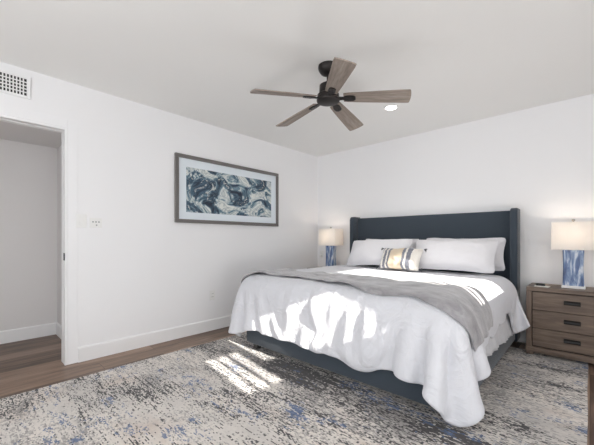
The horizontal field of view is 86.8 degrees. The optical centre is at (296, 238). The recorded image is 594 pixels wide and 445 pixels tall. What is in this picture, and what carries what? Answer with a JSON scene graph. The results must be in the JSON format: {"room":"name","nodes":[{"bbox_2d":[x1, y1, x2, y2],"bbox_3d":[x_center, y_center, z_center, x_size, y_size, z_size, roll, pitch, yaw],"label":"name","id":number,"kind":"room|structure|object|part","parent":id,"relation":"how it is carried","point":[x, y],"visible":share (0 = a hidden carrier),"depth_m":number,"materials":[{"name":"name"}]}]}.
{"room":"bedroom","nodes":[
{"label":"bedroom","id":0,"kind":"room"},
{"bbox_2d":[0,139,56,330],"bbox_3d":[-3.686,-0.180,2.865,0.100,2.600,2.560,0,0,43],"label":"wall","id":1,"kind":"structure","parent":0,"point":[28,172],"depth_m":3.52,"materials":[{"name":"paint"}]},
{"bbox_2d":[0,322,56,343],"bbox_3d":[-3.638,1.052,2.834,0.014,0.137,2.380,0,0,43],"label":"baseboard","id":2,"kind":"structure","parent":1,"relation":"attached to","point":[19,334],"depth_m":3.50,"materials":[{"name":"paint"}]},
{"bbox_2d":[0,121,60,147],"bbox_3d":[-3.252,-1.120,2.474,1.070,0.100,2.380,0,0,43],"label":"ceiling","id":3,"kind":"structure","parent":0,"point":[8,131],"depth_m":3.25,"materials":[{"name":"paint"}]},
{"bbox_2d":[57,145,60,324],"bbox_3d":[-2.413,-0.180,3.373,1.070,2.600,0.080,0,0,43],"label":"wall","id":4,"kind":"structure","parent":0,"point":[59,147],"depth_m":3.63,"materials":[{"name":"paint"}]},
{"bbox_2d":[56,322,60,338],"bbox_3d":[-2.445,1.052,3.338,1.070,0.137,0.014,0,0,43],"label":"baseboard","id":5,"kind":"structure","parent":4,"relation":"attached to","point":[58,326],"depth_m":3.60,"materials":[{"name":"paint"}]},
{"bbox_2d":[0,62,317,346],"bbox_3d":[-1.661,-0.140,3.299,0.130,2.520,5.757,0,0,43],"label":"wall","id":6,"kind":"structure","parent":0,"point":[143,271],"depth_m":3.34,"materials":[{"name":"paint"}]},
{"bbox_2d":[0,69,30,99],"bbox_3d":[-2.348,-1.247,2.459,0.012,0.182,0.402,0,0,43],"label":"air vent","id":7,"kind":"object","parent":6,"relation":"in","point":[11,83],"visible":1,"depth_m":2.54,"materials":[{"name":"metal"}]},
{"bbox_2d":[0,104,77,364],"bbox_3d":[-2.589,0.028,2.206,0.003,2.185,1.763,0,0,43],"label":"trim","id":8,"kind":"structure","parent":6,"relation":"attached to","point":[72,126],"depth_m":2.81,"materials":[{"name":"paint"}]},
{"bbox_2d":[76,214,86,227],"bbox_3d":[-1.968,-0.165,2.865,0.010,0.120,0.084,0,0,43],"label":"light switch","id":9,"kind":"object","parent":6,"relation":"attached to","point":[81,219],"visible":1,"depth_m":2.86,"materials":[{"name":"white plastic"}]},
{"bbox_2d":[90,218,101,227],"bbox_3d":[-1.889,-0.152,2.950,0.010,0.090,0.100,0,0,43],"label":"wall control","id":10,"kind":"object","parent":6,"relation":"attached to","point":[94,222],"visible":1,"depth_m":2.95,"materials":[{"name":"white plastic"}]},
{"bbox_2d":[78,315,230,362],"bbox_3d":[-1.608,1.052,3.250,0.014,0.137,5.757,0,0,43],"label":"baseboard","id":11,"kind":"structure","parent":6,"relation":"attached to","point":[93,351],"depth_m":3.29,"materials":[{"name":"paint"}]},
{"bbox_2d":[210,290,214,299],"bbox_3d":[-1.039,0.690,3.862,0.009,0.120,0.074,0,0,43],"label":"wall outlet","id":12,"kind":"object","parent":6,"relation":"attached to","point":[212,292],"visible":1,"depth_m":3.86,"materials":[{"name":"white plastic"}]},
{"bbox_2d":[174,152,278,226],"bbox_3d":[-0.822,-0.575,4.077,0.032,0.780,1.580,0,0,43],"label":"framed picture","id":13,"kind":"object","parent":6,"relation":"attached to","point":[206,191],"visible":1,"depth_m":3.95,"materials":[{"name":"paper"}]},
{"bbox_2d":[186,167,270,217],"bbox_3d":[-0.823,-0.570,4.078,0.002,0.520,1.310,0,0,43],"label":"print","id":14,"kind":"object","parent":13,"relation":"attached to","point":[209,192],"depth_m":4.00},
{"bbox_2d":[0,0,593,156],"bbox_3d":[0.258,-1.450,1.508,5.380,0.100,5.957,0,0,43],"label":"ceiling","id":15,"kind":"structure","parent":0,"point":[460,61],"depth_m":2.40,"materials":[{"name":"paint"}]},
{"bbox_2d":[250,57,410,130],"bbox_3d":[0.246,-1.233,2.571,1.211,0.333,1.222,0,0,43],"label":"ceiling fan","id":16,"kind":"object","parent":15,"relation":"hanging from","point":[337,71],"visible":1,"depth_m":2.46,"materials":[{"name":"brown wood"}]},
{"bbox_3d":[-0.099,-1.109,2.399,0.511,0.008,0.145,-5,16,-22],"label":"blade","id":17,"kind":"part","parent":16,"relation":"part of","materials":[{"name":"brown wood"}]},
{"bbox_3d":[0.009,-1.109,2.831,0.145,0.008,0.511,-18,7,-40],"label":"blade","id":18,"kind":"part","parent":16,"relation":"part of","materials":[{"name":"brown wood"}]},
{"bbox_3d":[0.279,-1.109,2.163,0.145,0.008,0.511,14,4,-5],"label":"blade","id":19,"kind":"part","parent":16,"relation":"part of","materials":[{"name":"brown wood"}]},
{"bbox_3d":[0.454,-1.109,2.862,0.145,0.008,0.511,-16,-13,30],"label":"blade","id":20,"kind":"part","parent":16,"relation":"part of","materials":[{"name":"brown wood"}]},
{"bbox_3d":[0.620,-1.109,2.449,0.511,0.008,0.145,5,-13,14],"label":"blade","id":21,"kind":"part","parent":16,"relation":"part of","materials":[{"name":"brown wood"}]},
{"bbox_2d":[384,104,398,110],"bbox_3d":[1.000,-1.395,3.340,0.154,0.007,0.154,0,0,43],"label":"recessed light","id":22,"kind":"object","parent":15,"relation":"in","point":[392,106],"visible":1,"depth_m":3.33,"materials":[{"name":"paint"}]},
{"bbox_2d":[0,326,593,444],"bbox_3d":[-0.170,1.170,1.907,6.550,0.100,5.957,0,0,43],"label":"floor","id":23,"kind":"structure","parent":0,"point":[27,365],"depth_m":2.85,"materials":[{"name":"brown wood"}]},
{"bbox_2d":[0,332,587,444],"bbox_3d":[0.171,1.116,2.391,2.993,0.007,4.030,0,0,43],"label":"area rug","id":24,"kind":"object","parent":23,"relation":"on","point":[225,391],"visible":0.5,"depth_m":2.06,"materials":[{"name":"grey carpet"}]},
{"bbox_2d":[247,208,519,407],"bbox_3d":[0.931,0.393,3.292,2.039,1.436,2.115,0,0,43],"label":"bed","id":25,"kind":"object","parent":24,"relation":"on","point":[495,224],"visible":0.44,"depth_m":3.38,"materials":[{"name":"blue fabric"}]},
{"bbox_3d":[0.231,0.927,2.537,1.995,0.235,0.055,0,0,43],"label":"foot rail","id":26,"kind":"part","parent":25,"relation":"part of","materials":[{"name":"blue fabric"}]},
{"bbox_2d":[228,265,529,426],"bbox_3d":[0.719,0.721,3.154,2.450,0.729,1.951,0,0,43],"label":"duvet","id":27,"kind":"object","parent":25,"relation":"on","point":[412,338],"visible":0.73,"depth_m":2.27,"materials":[{"name":"white fabric"}]},
{"bbox_2d":[241,268,492,351],"bbox_3d":[0.360,0.497,2.765,2.314,0.345,0.642,0,0,43],"label":"throw blanket","id":28,"kind":"object","parent":27,"relation":"on","point":[467,305],"visible":0.99,"depth_m":2.16,"materials":[{"name":"grey fabric"}]},
{"bbox_2d":[346,239,412,265],"bbox_3d":[1.033,0.177,4.025,0.298,0.357,0.859,0,0,-44],"label":"bed pillow","id":29,"kind":"object","parent":27,"relation":"on","point":[363,252],"visible":0.7,"depth_m":3.98,"materials":[{"name":"white fabric"}]},
{"bbox_2d":[376,248,426,270],"bbox_3d":[1.177,0.230,3.588,0.203,0.257,0.572,0,0,-42],"label":"lumbar pillow","id":30,"kind":"object","parent":27,"relation":"on","point":[401,258],"visible":1,"depth_m":3.51,"materials":[{"name":"fabric"}]},
{"bbox_2d":[416,239,498,272],"bbox_3d":[1.685,0.172,3.418,0.287,0.335,0.850,0,0,-44],"label":"bed pillow","id":31,"kind":"object","parent":27,"relation":"on","point":[478,256],"visible":0.95,"depth_m":3.28,"materials":[{"name":"white fabric"}]},
{"bbox_3d":[1.622,0.367,4.033,1.907,1.345,0.080,0,0,43],"label":"headboard","id":32,"kind":"part","parent":25,"relation":"part of","materials":[{"name":"blue fabric"}]},
{"bbox_3d":[1.628,0.927,2.613,0.055,0.235,1.959,0,0,43],"label":"rail","id":33,"kind":"part","parent":25,"relation":"part of","materials":[{"name":"blue fabric"}]},
{"bbox_3d":[0.916,0.631,3.283,1.860,0.393,1.930,0,0,43],"label":"mattress","id":34,"kind":"object","parent":25,"relation":"on","visible":0},
{"bbox_2d":[366,239,418,248],"bbox_3d":[1.238,0.168,4.184,0.766,0.345,0.184,0,0,41],"label":"bed pillow","id":35,"kind":"object","parent":34,"relation":"on","point":[414,242],"visible":0.07,"depth_m":3.95,"materials":[{"name":"white fabric"}]},
{"bbox_2d":[426,238,505,270],"bbox_3d":[1.885,0.162,3.581,0.193,0.355,0.833,0,0,-44],"label":"bed pillow","id":36,"kind":"object","parent":34,"relation":"on","point":[498,260],"visible":0.25,"depth_m":3.32,"materials":[{"name":"white fabric"}]},
{"bbox_2d":[486,314,514,358],"bbox_3d":[1.433,0.672,2.751,0.612,0.492,1.745,0,0,43],"label":"sheet","id":37,"kind":"object","parent":34,"relation":"on","point":[504,331],"visible":0.1,"depth_m":2.65,"materials":[{"name":"white fabric"}]},
{"bbox_2d":[526,283,593,363],"bbox_3d":[2.608,0.791,2.967,0.683,0.657,0.402,0,0,43],"label":"nightstand","id":38,"kind":"object","parent":23,"relation":"on","point":[561,320],"visible":0.99,"depth_m":2.89,"materials":[{"name":"brown wood"}]},
{"bbox_3d":[2.381,0.788,3.188,0.042,0.574,0.390,0,0,43],"label":"panel","id":39,"kind":"part","parent":38,"relation":"part of","materials":[{"name":"brown wood"}]},
{"bbox_3d":[2.602,1.060,2.960,0.683,0.051,0.382,0,0,43],"label":"rail","id":40,"kind":"part","parent":38,"relation":"part of","materials":[{"name":"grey wood"}]},
{"bbox_3d":[2.493,0.593,2.843,0.579,0.168,0.019,0,0,43],"label":"drawer","id":41,"kind":"part","parent":38,"relation":"part of","materials":[{"name":"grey wood"}]},
{"bbox_3d":[2.493,0.767,2.843,0.579,0.168,0.019,0,0,43],"label":"drawer","id":42,"kind":"part","parent":38,"relation":"part of","materials":[{"name":"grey wood"}]},
{"bbox_3d":[2.493,0.941,2.843,0.579,0.168,0.019,0,0,43],"label":"drawer","id":43,"kind":"part","parent":38,"relation":"part of","materials":[{"name":"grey wood"}]},
{"bbox_2d":[551,219,593,289],"bbox_3d":[2.614,0.136,2.970,0.320,0.655,0.236,0,0,43],"label":"table lamp","id":44,"kind":"object","parent":38,"relation":"on","point":[573,238],"visible":1,"depth_m":2.92,"materials":[{"name":"fabric"}]},
{"bbox_3d":[2.614,-0.029,2.970,0.320,0.258,0.236,0,0,43],"label":"lamp shade","id":45,"kind":"part","parent":44,"relation":"part of","materials":[{"name":"white fabric"}]},
{"bbox_3d":[2.478,0.585,2.828,0.116,0.040,0.022,0,0,43],"label":"handle","id":46,"kind":"part","parent":38,"relation":"part of","materials":[{"name":"black metal"}]},
{"bbox_3d":[2.478,0.759,2.828,0.116,0.040,0.022,0,0,43],"label":"handle","id":47,"kind":"part","parent":38,"relation":"part of","materials":[{"name":"black metal"}]},
{"bbox_3d":[2.478,0.933,2.828,0.116,0.040,0.022,0,0,43],"label":"handle","id":48,"kind":"part","parent":38,"relation":"part of","materials":[{"name":"black metal"}]},
{"bbox_3d":[0.526,0.792,4.910,0.683,0.657,0.402,0,0,43],"label":"nightstand","id":49,"kind":"object","parent":23,"relation":"on","visible":0},
{"bbox_2d":[319,227,342,265],"bbox_3d":[0.531,0.136,4.914,0.320,0.655,0.236,0,0,43],"label":"table lamp","id":50,"kind":"object","parent":49,"relation":"on","point":[332,238],"visible":0.92,"depth_m":4.84,"materials":[{"name":"fabric"}]},
{"bbox_3d":[0.531,-0.029,4.914,0.320,0.258,0.236,0,0,43],"label":"lamp shade","id":51,"kind":"part","parent":50,"relation":"part of","materials":[{"name":"white fabric"}]},
{"bbox_2d":[318,94,593,329],"bbox_3d":[2.256,-0.140,3.649,5.380,2.520,0.100,0,0,43],"label":"wall","id":52,"kind":"structure","parent":0,"point":[538,161],"depth_m":3.62,"materials":[{"name":"paint"}]},
{"bbox_2d":[517,330,525,342],"bbox_3d":[2.228,1.052,3.597,5.150,0.137,0.014,0,0,43],"label":"baseboard","id":53,"kind":"structure","parent":52,"relation":"attached to","point":[522,338],"depth_m":3.39,"materials":[{"name":"paint"}]}
]}

